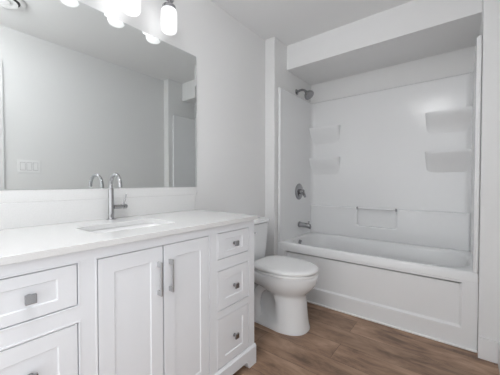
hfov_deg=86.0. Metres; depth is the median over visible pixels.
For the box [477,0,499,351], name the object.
wall
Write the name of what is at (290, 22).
ceiling
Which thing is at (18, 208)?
backsplash
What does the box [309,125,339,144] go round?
corner shelf
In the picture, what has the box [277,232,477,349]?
bathtub
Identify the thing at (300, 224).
tub spout
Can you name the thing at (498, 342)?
baseboard
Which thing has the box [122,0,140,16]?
vanity light
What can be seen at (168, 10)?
vanity light
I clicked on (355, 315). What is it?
trim
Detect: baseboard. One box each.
[478,337,497,363]
[498,342,499,371]
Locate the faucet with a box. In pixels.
[106,173,127,219]
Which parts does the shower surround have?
panel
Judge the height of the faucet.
0.239 m
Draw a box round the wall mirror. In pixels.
[0,0,196,189]
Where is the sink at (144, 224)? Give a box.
[88,223,162,232]
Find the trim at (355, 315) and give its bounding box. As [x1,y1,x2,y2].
[307,300,476,352]
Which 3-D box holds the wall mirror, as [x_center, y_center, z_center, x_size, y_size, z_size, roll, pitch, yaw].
[-0.765,-0.450,1.396,0.012,0.910,1.246,1,1,38]
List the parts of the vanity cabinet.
knob, drawer, drawer, door, handle, handle, door, drawer, drawer, drawer, knob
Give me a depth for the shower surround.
2.54 m
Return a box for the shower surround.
[278,35,481,272]
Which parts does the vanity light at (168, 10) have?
lamp shade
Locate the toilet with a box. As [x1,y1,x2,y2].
[254,217,318,335]
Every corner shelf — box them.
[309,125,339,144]
[309,157,339,174]
[425,106,472,133]
[425,149,471,172]
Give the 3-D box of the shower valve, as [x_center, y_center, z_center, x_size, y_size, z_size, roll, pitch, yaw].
[0.543,0.043,2.802,0.070,0.170,0.170,1,1,38]
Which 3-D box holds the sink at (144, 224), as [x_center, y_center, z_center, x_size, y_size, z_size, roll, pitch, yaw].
[-0.546,0.238,1.210,0.275,0.096,0.410,1,1,38]
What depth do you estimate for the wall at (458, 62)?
2.52 m
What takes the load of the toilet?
on the floor
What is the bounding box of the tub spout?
[298,221,310,228]
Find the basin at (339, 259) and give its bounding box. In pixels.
[278,232,477,282]
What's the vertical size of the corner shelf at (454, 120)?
0.185 m
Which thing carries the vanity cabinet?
on the floor
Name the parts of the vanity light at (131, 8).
lamp shade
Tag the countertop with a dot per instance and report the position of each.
(23, 244)
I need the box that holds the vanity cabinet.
[0,220,255,374]
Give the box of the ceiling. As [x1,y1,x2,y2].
[211,0,412,45]
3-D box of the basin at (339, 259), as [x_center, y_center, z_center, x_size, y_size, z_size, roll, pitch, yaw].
[1.052,0.709,2.383,1.458,0.385,0.708,1,1,38]
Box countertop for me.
[0,210,257,265]
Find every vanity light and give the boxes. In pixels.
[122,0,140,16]
[161,0,176,35]
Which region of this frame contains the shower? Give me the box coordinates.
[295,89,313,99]
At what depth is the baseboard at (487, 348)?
1.58 m
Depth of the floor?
1.66 m
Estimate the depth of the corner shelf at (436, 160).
2.26 m
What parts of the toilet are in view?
tank, tank lid, bowl, seat, lid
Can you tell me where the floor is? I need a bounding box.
[233,302,499,374]
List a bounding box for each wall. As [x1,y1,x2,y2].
[44,0,264,216]
[265,37,310,256]
[311,46,475,102]
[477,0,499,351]
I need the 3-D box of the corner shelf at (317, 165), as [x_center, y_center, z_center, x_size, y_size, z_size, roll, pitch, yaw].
[0.812,-0.234,2.935,0.330,0.185,0.070,1,1,38]
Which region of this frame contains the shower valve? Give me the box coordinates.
[295,184,305,199]
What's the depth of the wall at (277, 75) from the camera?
2.53 m
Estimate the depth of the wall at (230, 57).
2.10 m
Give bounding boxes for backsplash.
[0,187,196,229]

